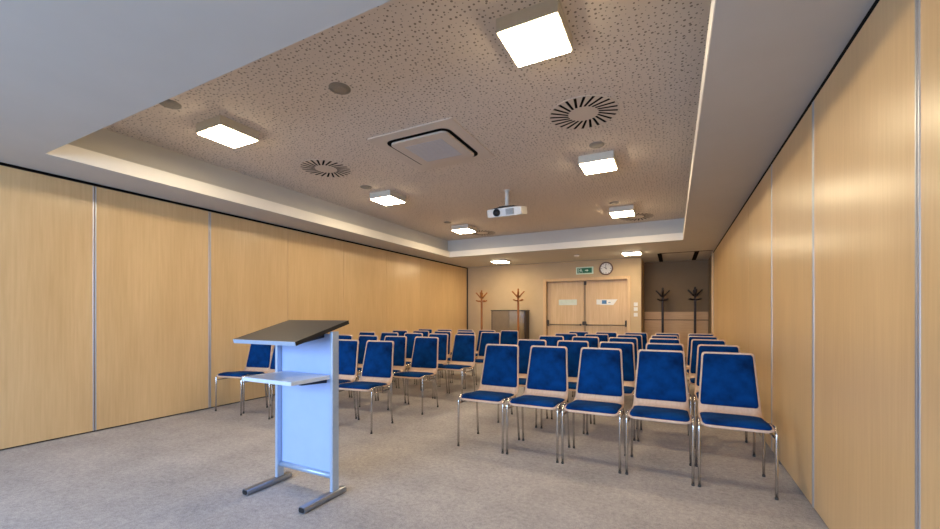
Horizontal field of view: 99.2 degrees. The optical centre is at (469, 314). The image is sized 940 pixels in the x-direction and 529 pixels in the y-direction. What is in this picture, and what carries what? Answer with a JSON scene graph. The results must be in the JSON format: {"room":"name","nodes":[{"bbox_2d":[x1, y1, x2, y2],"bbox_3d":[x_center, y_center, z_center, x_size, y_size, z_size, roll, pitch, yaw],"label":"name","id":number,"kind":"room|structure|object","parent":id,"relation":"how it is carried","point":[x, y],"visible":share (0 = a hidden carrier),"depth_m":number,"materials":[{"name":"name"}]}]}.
{"room":"conference room","nodes":[
{"label":"conference room","id":0,"kind":"room"},
{"bbox_2d":[0,162,466,449],"bbox_3d":[-2.878,-0.068,5.806,0.123,2.476,12.150,0,0,27],"label":"wall","id":1,"kind":"structure","parent":0,"point":[119,307],"depth_m":4.41,"materials":[{"name":"brown wood"}]},
{"bbox_2d":[467,268,467,329],"bbox_3d":[-0.072,-0.067,11.178,0.025,2.474,0.030,0,0,27],"label":"trim","id":2,"kind":"structure","parent":1,"relation":"attached to","point":[467,268],"depth_m":11.16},
{"bbox_2d":[0,357,828,528],"bbox_3d":[0.036,1.220,4.916,6.485,0.100,13.800,0,0,27],"label":"floor","id":3,"kind":"structure","parent":0,"point":[189,470],"depth_m":2.87,"materials":[{"name":"carpet"}]},
{"bbox_2d":[215,344,272,413],"bbox_3d":[-2.806,0.731,5.031,0.446,0.879,0.526,0,0,17],"label":"chair","id":4,"kind":"object","parent":3,"relation":"on","point":[259,355],"visible":0.73,"depth_m":5.17,"materials":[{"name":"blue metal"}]},
{"bbox_2d":[240,345,274,417],"bbox_3d":[-2.384,0.731,4.827,0.446,0.879,0.526,0,0,15],"label":"chair","id":5,"kind":"object","parent":3,"relation":"on","point":[272,363],"visible":0.26,"depth_m":4.72,"materials":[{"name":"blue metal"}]},
{"bbox_2d":[268,384,274,418],"bbox_3d":[-1.946,0.731,4.612,0.446,0.879,0.526,0,0,24],"label":"chair","id":6,"kind":"object","parent":3,"relation":"on","point":[269,384],"visible":0.07,"depth_m":4.46,"materials":[{"name":"silver metal"}]},
{"bbox_2d":[233,320,348,513],"bbox_3d":[-1.159,0.604,2.615,0.602,1.128,0.450,0,0,27],"label":"lectern","id":7,"kind":"object","parent":3,"relation":"on","point":[305,378],"visible":1,"depth_m":2.65,"materials":[{"name":"grey metal"}]},
{"bbox_2d":[242,371,329,385],"bbox_3d":[-1.158,0.401,2.529,0.445,0.024,0.298,0,0,27],"label":"shelf","id":8,"kind":"object","parent":7,"relation":"attached to","point":[286,378],"depth_m":2.47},
{"bbox_2d":[339,334,352,397],"bbox_3d":[-1.955,0.731,5.604,0.446,0.879,0.526,0,0,27],"label":"chair","id":9,"kind":"object","parent":3,"relation":"on","point":[341,336],"visible":0.14,"depth_m":5.77,"materials":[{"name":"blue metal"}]},
{"bbox_2d":[339,339,358,418],"bbox_3d":[-1.530,0.731,4.423,0.446,0.879,0.526,0,0,21],"label":"chair","id":10,"kind":"object","parent":3,"relation":"on","point":[348,349],"visible":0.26,"depth_m":4.57,"materials":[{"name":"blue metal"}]},
{"bbox_2d":[351,335,377,402],"bbox_3d":[-1.539,0.731,5.392,0.446,0.879,0.526,0,0,26],"label":"chair","id":11,"kind":"object","parent":3,"relation":"on","point":[363,339],"visible":0.31,"depth_m":5.58,"materials":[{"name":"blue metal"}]},
{"bbox_2d":[339,340,393,433],"bbox_3d":[-1.085,0.731,4.231,0.446,0.879,0.526,0,0,19],"label":"chair","id":12,"kind":"object","parent":3,"relation":"on","point":[377,367],"visible":0.91,"depth_m":4.38,"materials":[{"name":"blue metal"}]},
{"bbox_2d":[358,332,374,336],"bbox_3d":[-1.851,0.731,6.538,0.446,0.879,0.526,0,0,27],"label":"chair","id":13,"kind":"object","parent":3,"relation":"on","point":[360,333],"visible":0.09,"depth_m":6.74,"materials":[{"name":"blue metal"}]},
{"bbox_2d":[358,332,397,390],"bbox_3d":[-1.428,0.731,6.323,0.446,0.879,0.526,0,0,26],"label":"chair","id":14,"kind":"object","parent":3,"relation":"on","point":[383,334],"visible":0.16,"depth_m":6.53,"materials":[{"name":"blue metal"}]},
{"bbox_2d":[359,336,406,409],"bbox_3d":[-1.106,0.731,5.217,0.446,0.879,0.526,0,0,22],"label":"chair","id":15,"kind":"object","parent":3,"relation":"on","point":[400,342],"visible":0.48,"depth_m":5.35,"materials":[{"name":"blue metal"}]},
{"bbox_2d":[392,330,407,381],"bbox_3d":[-1.418,0.731,7.237,0.446,0.879,0.526,0,0,27],"label":"chair","id":16,"kind":"object","parent":3,"relation":"on","point":[400,332],"visible":0.14,"depth_m":7.42,"materials":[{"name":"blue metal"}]},
{"bbox_2d":[382,333,422,394],"bbox_3d":[-1.007,0.731,6.109,0.446,0.879,0.526,0,0,27],"label":"chair","id":17,"kind":"object","parent":3,"relation":"on","point":[410,336],"visible":0.38,"depth_m":6.28,"materials":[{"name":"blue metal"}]},
{"bbox_2d":[394,330,428,383],"bbox_3d":[-1.004,0.731,7.027,0.446,0.879,0.526,0,0,27],"label":"chair","id":18,"kind":"object","parent":3,"relation":"on","point":[425,333],"visible":0.21,"depth_m":7.18,"materials":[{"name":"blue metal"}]},
{"bbox_2d":[391,337,438,414],"bbox_3d":[-0.660,0.731,4.991,0.446,0.879,0.526,0,0,22],"label":"chair","id":19,"kind":"object","parent":3,"relation":"on","point":[424,360],"visible":0.92,"depth_m":5.14,"materials":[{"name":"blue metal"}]},
{"bbox_2d":[418,329,432,332],"bbox_3d":[-1.028,0.731,7.959,0.446,0.879,0.526,0,0,27],"label":"chair","id":20,"kind":"object","parent":3,"relation":"on","point":[429,330],"visible":0.09,"depth_m":8.14,"materials":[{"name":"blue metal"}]},
{"bbox_2d":[407,333,447,398],"bbox_3d":[-0.595,0.731,5.900,0.446,0.879,0.526,0,0,26],"label":"chair","id":21,"kind":"object","parent":3,"relation":"on","point":[443,338],"visible":0.41,"depth_m":6.01,"materials":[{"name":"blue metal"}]},
{"bbox_2d":[416,331,450,386],"bbox_3d":[-0.594,0.731,6.819,0.446,0.879,0.526,0,0,27],"label":"chair","id":22,"kind":"object","parent":3,"relation":"on","point":[438,332],"visible":0.32,"depth_m":6.92,"materials":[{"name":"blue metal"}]},
{"bbox_2d":[437,329,451,349],"bbox_3d":[-0.618,0.731,7.751,0.446,0.879,0.526,0,0,27],"label":"chair","id":23,"kind":"object","parent":3,"relation":"on","point":[437,329],"visible":0.11,"depth_m":7.92,"materials":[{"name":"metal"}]},
{"bbox_2d":[434,334,475,400],"bbox_3d":[-0.185,0.731,5.692,0.446,0.879,0.526,0,0,26],"label":"chair","id":24,"kind":"object","parent":3,"relation":"on","point":[463,351],"visible":0.88,"depth_m":5.83,"materials":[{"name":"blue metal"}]},
{"bbox_2d":[439,331,474,388],"bbox_3d":[-0.183,0.731,6.611,0.446,0.879,0.526,0,0,27],"label":"chair","id":25,"kind":"object","parent":3,"relation":"on","point":[458,332],"visible":0.3,"depth_m":6.55,"materials":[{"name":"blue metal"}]},
{"bbox_2d":[442,329,472,377],"bbox_3d":[-0.207,0.731,7.542,0.446,0.879,0.526,0,0,27],"label":"chair","id":26,"kind":"object","parent":3,"relation":"on","point":[465,330],"visible":0.22,"depth_m":7.72,"materials":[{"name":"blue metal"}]},
{"bbox_2d":[464,330,494,379],"bbox_3d":[0.203,0.731,7.334,0.446,0.879,0.526,0,0,27],"label":"chair","id":27,"kind":"object","parent":3,"relation":"on","point":[479,331],"visible":0.25,"depth_m":7.55,"materials":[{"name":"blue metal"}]},
{"bbox_2d":[475,290,486,358],"bbox_3d":[0.304,0.264,10.499,0.349,1.809,0.349,0,0,9],"label":"coat stand","id":28,"kind":"object","parent":3,"relation":"on","point":[480,296],"visible":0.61,"depth_m":10.47,"materials":[{"name":"brown wood"}]},
{"bbox_2d":[464,332,499,388],"bbox_3d":[0.227,0.731,6.402,0.446,0.879,0.526,0,0,27],"label":"chair","id":29,"kind":"object","parent":3,"relation":"on","point":[486,337],"visible":0.38,"depth_m":6.59,"materials":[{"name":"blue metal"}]},
{"bbox_2d":[457,344,519,453],"bbox_3d":[0.200,0.731,3.691,0.446,0.879,0.526,0,0,27],"label":"chair","id":30,"kind":"object","parent":3,"relation":"on","point":[499,382],"visible":0.94,"depth_m":3.82,"materials":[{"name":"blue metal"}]},
{"bbox_2d":[500,330,518,344],"bbox_3d":[0.613,0.731,7.126,0.446,0.879,0.526,0,0,27],"label":"chair","id":31,"kind":"object","parent":3,"relation":"on","point":[510,337],"visible":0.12,"depth_m":7.31,"materials":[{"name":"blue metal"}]},
{"bbox_2d":[491,310,529,338],"bbox_3d":[1.045,0.527,10.434,0.970,1.285,0.315,0,0,27],"label":"cabinet","id":32,"kind":"object","parent":3,"relation":"on","point":[500,319],"visible":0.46,"depth_m":10.28,"materials":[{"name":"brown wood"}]},
{"bbox_2d":[512,288,524,339],"bbox_3d":[1.184,0.264,9.828,0.349,1.809,0.349,0,0,0],"label":"coat stand","id":33,"kind":"object","parent":3,"relation":"on","point":[517,295],"visible":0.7,"depth_m":9.80,"materials":[{"name":"brown wood"}]},
{"bbox_2d":[497,339,547,427],"bbox_3d":[0.610,0.731,4.459,0.446,0.879,0.526,0,0,27],"label":"chair","id":34,"kind":"object","parent":3,"relation":"on","point":[524,345],"visible":0.37,"depth_m":4.64,"materials":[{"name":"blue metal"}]},
{"bbox_2d":[506,345,569,462],"bbox_3d":[0.615,0.731,3.481,0.446,0.879,0.526,0,0,27],"label":"chair","id":35,"kind":"object","parent":3,"relation":"on","point":[546,387],"visible":0.94,"depth_m":3.61,"materials":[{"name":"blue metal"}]},
{"bbox_2d":[524,335,563,408],"bbox_3d":[1.006,0.731,5.290,0.446,0.879,0.526,0,0,27],"label":"chair","id":36,"kind":"object","parent":3,"relation":"on","point":[550,340],"visible":0.14,"depth_m":5.48,"materials":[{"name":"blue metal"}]},
{"bbox_2d":[540,340,591,433],"bbox_3d":[1.037,0.731,4.242,0.446,0.879,0.526,0,0,26],"label":"chair","id":37,"kind":"object","parent":3,"relation":"on","point":[574,347],"visible":0.31,"depth_m":4.39,"materials":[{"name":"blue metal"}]},
{"bbox_2d":[555,333,576,396],"bbox_3d":[1.382,0.731,6.007,0.446,0.879,0.526,0,0,26],"label":"chair","id":38,"kind":"object","parent":3,"relation":"on","point":[567,336],"visible":0.16,"depth_m":6.20,"materials":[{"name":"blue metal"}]},
{"bbox_2d":[568,331,588,335],"bbox_3d":[1.764,0.731,6.699,0.446,0.879,0.526,0,0,27],"label":"chair","id":39,"kind":"object","parent":3,"relation":"on","point":[579,333],"visible":0.11,"depth_m":6.89,"materials":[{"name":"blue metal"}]},
{"bbox_2d":[559,336,598,408],"bbox_3d":[1.416,0.731,5.081,0.446,0.879,0.526,0,0,27],"label":"chair","id":40,"kind":"object","parent":3,"relation":"on","point":[593,341],"visible":0.2,"depth_m":5.25,"materials":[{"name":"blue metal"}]},
{"bbox_2d":[574,334,608,396],"bbox_3d":[1.792,0.731,5.799,0.446,0.879,0.526,0,0,27],"label":"chair","id":41,"kind":"object","parent":3,"relation":"on","point":[602,337],"visible":0.1,"depth_m":5.96,"materials":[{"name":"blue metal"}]},
{"bbox_2d":[561,347,624,473],"bbox_3d":[1.029,0.731,3.270,0.446,0.879,0.526,0,0,27],"label":"chair","id":42,"kind":"object","parent":3,"relation":"on","point":[600,385],"visible":0.94,"depth_m":3.40,"materials":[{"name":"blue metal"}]},
{"bbox_2d":[595,332,616,336],"bbox_3d":[2.174,0.731,6.491,0.446,0.879,0.526,0,0,27],"label":"chair","id":43,"kind":"object","parent":3,"relation":"on","point":[611,334],"visible":0.09,"depth_m":6.67,"materials":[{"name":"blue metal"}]},
{"bbox_2d":[586,341,636,440],"bbox_3d":[1.447,0.731,4.034,0.446,0.879,0.526,0,0,27],"label":"chair","id":44,"kind":"object","parent":3,"relation":"on","point":[628,357],"visible":0.44,"depth_m":4.14,"materials":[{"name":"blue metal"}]},
{"bbox_2d":[608,337,637,370],"bbox_3d":[1.832,0.731,4.870,0.446,0.879,0.526,0,0,27],"label":"chair","id":45,"kind":"object","parent":3,"relation":"on","point":[611,339],"visible":0.11,"depth_m":5.03,"materials":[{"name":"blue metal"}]},
{"bbox_2d":[617,334,642,349],"bbox_3d":[2.203,0.731,5.590,0.446,0.879,0.526,0,0,27],"label":"chair","id":46,"kind":"object","parent":3,"relation":"on","point":[639,337],"visible":0.09,"depth_m":5.75,"materials":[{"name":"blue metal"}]},
{"bbox_2d":[624,332,647,348],"bbox_3d":[2.584,0.731,6.283,0.446,0.879,0.526,0,0,27],"label":"chair","id":47,"kind":"object","parent":3,"relation":"on","point":[644,335],"visible":0.09,"depth_m":6.43,"materials":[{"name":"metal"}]},
{"bbox_2d":[625,349,694,485],"bbox_3d":[1.450,0.731,3.057,0.446,0.879,0.526,0,0,27],"label":"chair","id":48,"kind":"object","parent":3,"relation":"on","point":[660,391],"visible":1,"depth_m":3.18,"materials":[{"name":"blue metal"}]},
{"bbox_2d":[656,288,669,332],"bbox_3d":[4.602,0.264,9.552,0.349,1.809,0.349,0,0,14],"label":"coat stand","id":49,"kind":"object","parent":3,"relation":"on","point":[663,295],"visible":0.67,"depth_m":9.53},
{"bbox_2d":[648,338,679,343],"bbox_3d":[2.254,0.731,4.656,0.446,0.879,0.526,0,0,27],"label":"chair","id":50,"kind":"object","parent":3,"relation":"on","point":[651,340],"visible":0.1,"depth_m":4.87,"materials":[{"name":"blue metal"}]},
{"bbox_2d":[637,343,691,440],"bbox_3d":[1.857,0.731,3.826,0.446,0.879,0.526,0,0,27],"label":"chair","id":51,"kind":"object","parent":3,"relation":"on","point":[649,346],"visible":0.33,"depth_m":4.00,"materials":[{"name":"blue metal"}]},
{"bbox_2d":[651,335,677,338],"bbox_3d":[2.613,0.731,5.382,0.446,0.879,0.526,0,0,27],"label":"chair","id":52,"kind":"object","parent":3,"relation":"on","point":[652,336],"visible":0.11,"depth_m":5.59,"materials":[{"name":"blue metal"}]},
{"bbox_2d":[655,333,679,338],"bbox_3d":[2.994,0.731,6.075,0.446,0.879,0.526,0,0,26],"label":"chair","id":53,"kind":"object","parent":3,"relation":"on","point":[676,334],"visible":0.09,"depth_m":6.28,"materials":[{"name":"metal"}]},
{"bbox_2d":[685,287,702,363],"bbox_3d":[5.203,0.264,9.246,0.349,1.809,0.349,0,0,11],"label":"coat stand","id":54,"kind":"object","parent":3,"relation":"on","point":[694,293],"visible":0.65,"depth_m":9.22,"materials":[{"name":"black wood"}]},
{"bbox_2d":[685,333,713,365],"bbox_3d":[3.405,0.731,5.867,0.446,0.879,0.526,0,0,26],"label":"chair","id":55,"kind":"object","parent":3,"relation":"on","point":[689,334],"visible":0.09,"depth_m":6.09,"materials":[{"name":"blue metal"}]},
{"bbox_2d":[686,336,717,376],"bbox_3d":[3.023,0.731,5.174,0.446,0.879,0.526,0,0,27],"label":"chair","id":56,"kind":"object","parent":3,"relation":"on","point":[690,338],"visible":0.18,"depth_m":5.41,"materials":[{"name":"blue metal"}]},
{"bbox_2d":[687,339,725,410],"bbox_3d":[2.666,0.731,4.447,0.446,0.879,0.526,0,0,27],"label":"chair","id":57,"kind":"object","parent":3,"relation":"on","point":[694,342],"visible":0.28,"depth_m":4.67,"materials":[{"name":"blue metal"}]},
{"bbox_2d":[693,344,755,456],"bbox_3d":[2.268,0.731,3.617,0.446,0.879,0.526,0,0,27],"label":"chair","id":58,"kind":"object","parent":3,"relation":"on","point":[701,348],"visible":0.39,"depth_m":3.81,"materials":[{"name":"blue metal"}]},
{"bbox_2d":[695,352,778,499],"bbox_3d":[1.862,0.731,2.848,0.446,0.879,0.526,0,0,27],"label":"chair","id":59,"kind":"object","parent":3,"relation":"on","point":[729,398],"visible":0.98,"depth_m":2.98,"materials":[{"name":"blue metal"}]},
{"bbox_2d":[0,0,874,267],"bbox_3d":[0.025,-1.533,4.894,6.185,0.454,13.550,0,0,27],"label":"ceiling","id":60,"kind":"structure","parent":0,"point":[93,75],"depth_m":2.97,"materials":[{"name":"white paint"}]},
{"bbox_2d":[159,99,181,108],"bbox_3d":[-2.436,-1.704,3.244,0.160,0.011,0.160,0,0,27],"label":"ceiling speaker","id":61,"kind":"object","parent":60,"relation":"attached to","point":[168,103],"visible":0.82,"depth_m":3.24},
{"bbox_2d":[196,115,258,147],"bbox_3d":[-2.216,-1.664,3.665,0.360,0.092,0.360,0,0,27],"label":"ceiling lamp","id":62,"kind":"object","parent":60,"relation":"attached to","point":[224,130],"visible":1,"depth_m":3.58,"materials":[{"name":"white plastic"}]},
{"bbox_2d":[198,125,256,147],"bbox_3d":[-2.216,-1.627,3.665,0.335,0.018,0.335,0,0,27],"label":"diffuser","id":63,"kind":"object","parent":62,"relation":"attached to","point":[232,136],"depth_m":3.62,"materials":[{"name":"white plastic"}]},
{"bbox_2d":[299,159,351,176],"bbox_3d":[-1.689,-1.708,4.692,0.576,0.004,0.576,0,0,27],"label":"ceiling vent","id":64,"kind":"object","parent":60,"relation":"in","point":[319,167],"visible":1,"depth_m":4.67,"materials":[{"name":"metal"}]},
{"bbox_2d":[329,82,350,94],"bbox_3d":[-0.984,-1.704,3.022,0.160,0.011,0.160,0,0,27],"label":"ceiling speaker","id":65,"kind":"object","parent":60,"relation":"attached to","point":[340,88],"visible":1,"depth_m":3.01},
{"bbox_2d":[330,84,348,93],"bbox_3d":[-0.984,-1.704,3.022,0.141,0.009,0.141,0,0,27],"label":"grille","id":66,"kind":"object","parent":65,"relation":"attached to","point":[336,88],"depth_m":3.01,"materials":[{"name":"beige metal"}]},
{"bbox_2d":[360,185,371,188],"bbox_3d":[-1.395,-1.704,5.362,0.150,0.011,0.150,0,0,27],"label":"ceiling speaker","id":67,"kind":"object","parent":60,"relation":"attached to","point":[361,186],"visible":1,"depth_m":5.35},
{"bbox_2d":[45,0,715,256],"bbox_3d":[0.142,-1.370,5.124,4.707,0.128,6.596,0,0,27],"label":"trim","id":68,"kind":"structure","parent":60,"relation":"attached to","point":[70,152],"depth_m":4.81,"materials":[{"name":"white paint"}]},
{"bbox_2d":[370,190,405,205],"bbox_3d":[-1.173,-1.664,5.720,0.360,0.092,0.360,0,0,27],"label":"ceiling lamp","id":69,"kind":"object","parent":60,"relation":"attached to","point":[387,197],"visible":1,"depth_m":5.63,"materials":[{"name":"white plastic"}]},
{"bbox_2d":[371,196,404,205],"bbox_3d":[-1.173,-1.627,5.720,0.335,0.018,0.335,0,0,27],"label":"diffuser","id":70,"kind":"object","parent":69,"relation":"attached to","point":[385,200],"depth_m":5.68,"materials":[{"name":"white plastic"}]},
{"bbox_2d":[367,117,493,170],"bbox_3d":[-0.369,-1.692,4.101,0.950,0.036,0.950,0,0,27],"label":"air conditioning unit","id":71,"kind":"object","parent":60,"relation":"attached to","point":[444,142],"visible":1,"depth_m":3.97,"materials":[{"name":"paint"}]},
{"bbox_2d":[405,139,461,161],"bbox_3d":[-0.369,-1.675,4.101,0.430,0.004,0.416,0,0,27],"label":"grille","id":72,"kind":"object","parent":71,"relation":"attached to","point":[433,150],"depth_m":4.08,"materials":[{"name":"white metal"}]},
{"bbox_2d":[451,224,475,233],"bbox_3d":[-0.119,-1.664,7.798,0.360,0.092,0.360,0,0,27],"label":"ceiling lamp","id":73,"kind":"object","parent":60,"relation":"attached to","point":[465,228],"visible":1,"depth_m":7.69,"materials":[{"name":"white plastic"}]},
{"bbox_2d":[452,229,474,233],"bbox_3d":[-0.119,-1.627,7.798,0.335,0.018,0.335,0,0,27],"label":"diffuser","id":74,"kind":"object","parent":73,"relation":"attached to","point":[461,231],"depth_m":7.77,"materials":[{"name":"white plastic"}]},
{"bbox_2d":[469,230,495,235],"bbox_3d":[0.256,-1.708,8.370,0.576,0.004,0.576,0,0,27],"label":"ceiling vent","id":75,"kind":"object","parent":60,"relation":"in","point":[478,232],"visible":0.88,"depth_m":8.37,"materials":[{"name":"metal"}]},
{"bbox_2d":[491,259,509,262],"bbox_3d":[0.738,-1.285,9.696,0.360,0.042,0.360,0,0,27],"label":"ceiling lamp","id":76,"kind":"object","parent":60,"relation":"attached to","point":[501,260],"visible":1,"depth_m":9.58,"materials":[{"name":"white plastic"}]},
{"bbox_2d":[492,261,508,262],"bbox_3d":[0.738,-1.273,9.696,0.335,0.018,0.335,0,0,27],"label":"diffuser","id":77,"kind":"object","parent":76,"relation":"attached to","point":[492,261],"depth_m":9.68,"materials":[{"name":"white plastic"}]},
{"bbox_2d":[487,189,526,217],"bbox_3d":[0.504,-1.516,5.501,0.499,0.388,0.347,0,0,27],"label":"projector","id":78,"kind":"object","parent":60,"relation":"hanging from","point":[510,210],"visible":1,"depth_m":5.40,"materials":[{"name":"white plastic"}]},
{"bbox_2d":[496,0,572,66],"bbox_3d":[0.393,-1.664,2.391,0.360,0.092,0.360,0,0,27],"label":"ceiling lamp","id":79,"kind":"object","parent":60,"relation":"attached to","point":[540,31],"visible":1,"depth_m":2.31,"materials":[{"name":"white plastic"}]},
{"bbox_2d":[549,95,618,128],"bbox_3d":[0.964,-1.708,3.402,0.576,0.004,0.576,0,0,27],"label":"ceiling vent","id":80,"kind":"object","parent":60,"relation":"in","point":[586,111],"visible":1,"depth_m":3.38,"materials":[{"name":"metal"}]},
{"bbox_2d":[589,142,604,147],"bbox_3d":[1.276,-1.704,4.029,0.150,0.011,0.150,0,0,27],"label":"ceiling speaker","id":81,"kind":"object","parent":60,"relation":"attached to","point":[594,144],"visible":1,"depth_m":4.01},
{"bbox_2d":[578,150,617,174],"bbox_3d":[1.415,-1.664,4.407,0.360,0.092,0.360,0,0,27],"label":"ceiling lamp","id":82,"kind":"object","parent":60,"relation":"attached to","point":[606,161],"visible":1,"depth_m":4.31,"materials":[{"name":"white plastic"}]},
{"bbox_2d":[580,159,615,174],"bbox_3d":[1.415,-1.627,4.407,0.335,0.018,0.335,0,0,27],"label":"diffuser","id":83,"kind":"object","parent":82,"relation":"attached to","point":[589,166],"depth_m":4.34,"materials":[{"name":"white plastic"}]},
{"bbox_2d":[609,205,634,217],"bbox_3d":[2.470,-1.664,6.484,0.360,0.092,0.360,0,0,27],"label":"ceiling lamp","id":84,"kind":"object","parent":60,"relation":"attached to","point":[622,211],"visible":1,"depth_m":6.37,"materials":[{"name":"white plastic"}]},
{"bbox_2d":[610,210,633,217],"bbox_3d":[2.470,-1.627,6.484,0.335,0.018,0.335,0,0,27],"label":"diffuser","id":85,"kind":"object","parent":84,"relation":"attached to","point":[614,213],"depth_m":6.41,"materials":[{"name":"white plastic"}]},
{"bbox_2d":[622,250,641,255],"bbox_3d":[3.395,-1.285,8.392,0.360,0.042,0.360,0,0,27],"label":"ceiling lamp","id":86,"kind":"object","parent":60,"relation":"attached to","point":[625,253],"visible":1,"depth_m":8.29,"materials":[{"name":"white plastic"}]},
{"bbox_2d":[622,252,640,255],"bbox_3d":[3.395,-1.273,8.392,0.335,0.018,0.335,0,0,27],"label":"diffuser","id":87,"kind":"object","parent":86,"relation":"attached to","point":[624,253],"depth_m":8.29,"materials":[{"name":"white plastic"}]},
{"bbox_2d":[619,213,654,220],"bbox_3d":[2.913,-1.708,7.000,0.576,0.004,0.576,0,0,27],"label":"ceiling vent","id":88,"kind":"object","parent":60,"relation":"in","point":[638,216],"visible":0.87,"depth_m":7.04,"materials":[{"name":"metal"}]},
{"bbox_2d":[468,258,643,350],"bbox_3d":[2.117,-0.068,10.673,4.585,2.476,1.050,0,0,27],"label":"wall","id":89,"kind":"structure","parent":0,"point":[499,282],"depth_m":10.36,"materials":[{"name":"beige paint"}]},
{"bbox_2d":[576,266,592,274],"bbox_3d":[2.786,-1.068,9.722,0.410,0.176,0.040,0,0,27],"label":"exit sign","id":90,"kind":"object","parent":89,"relation":"attached to","point":[579,270],"visible":1,"depth_m":9.71,"materials":[{"name":"green plastic"}]},
{"bbox_2d":[543,276,630,335],"bbox_3d":[2.826,0.135,9.794,2.075,2.070,0.165,0,0,27],"label":"door","id":91,"kind":"structure","parent":89,"relation":"in","point":[591,317],"depth_m":9.80,"materials":[{"name":"brown wood"}]},
{"bbox_2d":[559,299,576,304],"bbox_3d":[2.448,-0.305,10.018,0.451,0.140,0.006,0,0,27],"label":"plate","id":92,"kind":"object","parent":91,"relation":"attached to","point":[570,301],"visible":1,"depth_m":10.01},
{"bbox_2d":[596,299,616,304],"bbox_3d":[3.283,-0.295,9.595,0.480,0.140,0.004,0,0,27],"label":"notice","id":93,"kind":"object","parent":91,"relation":"attached to","point":[598,301],"visible":1,"depth_m":9.61,"materials":[{"name":"white paper"}]},
{"bbox_2d":[599,262,612,274],"bbox_3d":[3.230,-1.092,9.495,0.314,0.314,0.042,0,0,27],"label":"wall clock","id":94,"kind":"object","parent":89,"relation":"attached to","point":[605,268],"visible":1,"depth_m":9.48,"materials":[{"name":"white plastic"}]},
{"bbox_2d":[644,259,708,362],"bbox_3d":[5.057,-0.068,9.853,1.800,2.476,0.150,0,0,27],"label":"wall","id":95,"kind":"structure","parent":0,"point":[678,277],"depth_m":9.77,"materials":[{"name":"beige paint"}]},
{"bbox_2d":[644,312,707,356],"bbox_3d":[5.018,0.482,9.777,1.392,1.095,0.022,0,0,27],"label":"wall paneling","id":96,"kind":"structure","parent":95,"relation":"attached to","point":[682,323],"depth_m":9.74,"materials":[{"name":"brown wood"}]},
{"bbox_2d":[709,0,939,528],"bbox_3d":[2.712,-0.068,3.558,0.123,2.476,13.200,0,0,27],"label":"wall","id":97,"kind":"structure","parent":0,"point":[827,273],"depth_m":1.83,"materials":[{"name":"brown wood"}]},
{"bbox_2d":[657,250,712,261],"bbox_3d":[4.801,-1.303,8.996,1.020,0.006,1.470,0,0,27],"label":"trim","id":98,"kind":"structure","parent":97,"relation":"attached to","point":[696,253],"depth_m":8.81,"materials":[{"name":"black metal"}]},
{"bbox_2d":[711,252,712,333],"bbox_3d":[5.125,-0.067,8.364,0.130,2.474,0.045,0,0,27],"label":"trim","id":99,"kind":"structure","parent":97,"relation":"attached to","point":[712,252],"depth_m":8.37,"materials":[{"name":"brown wood"}]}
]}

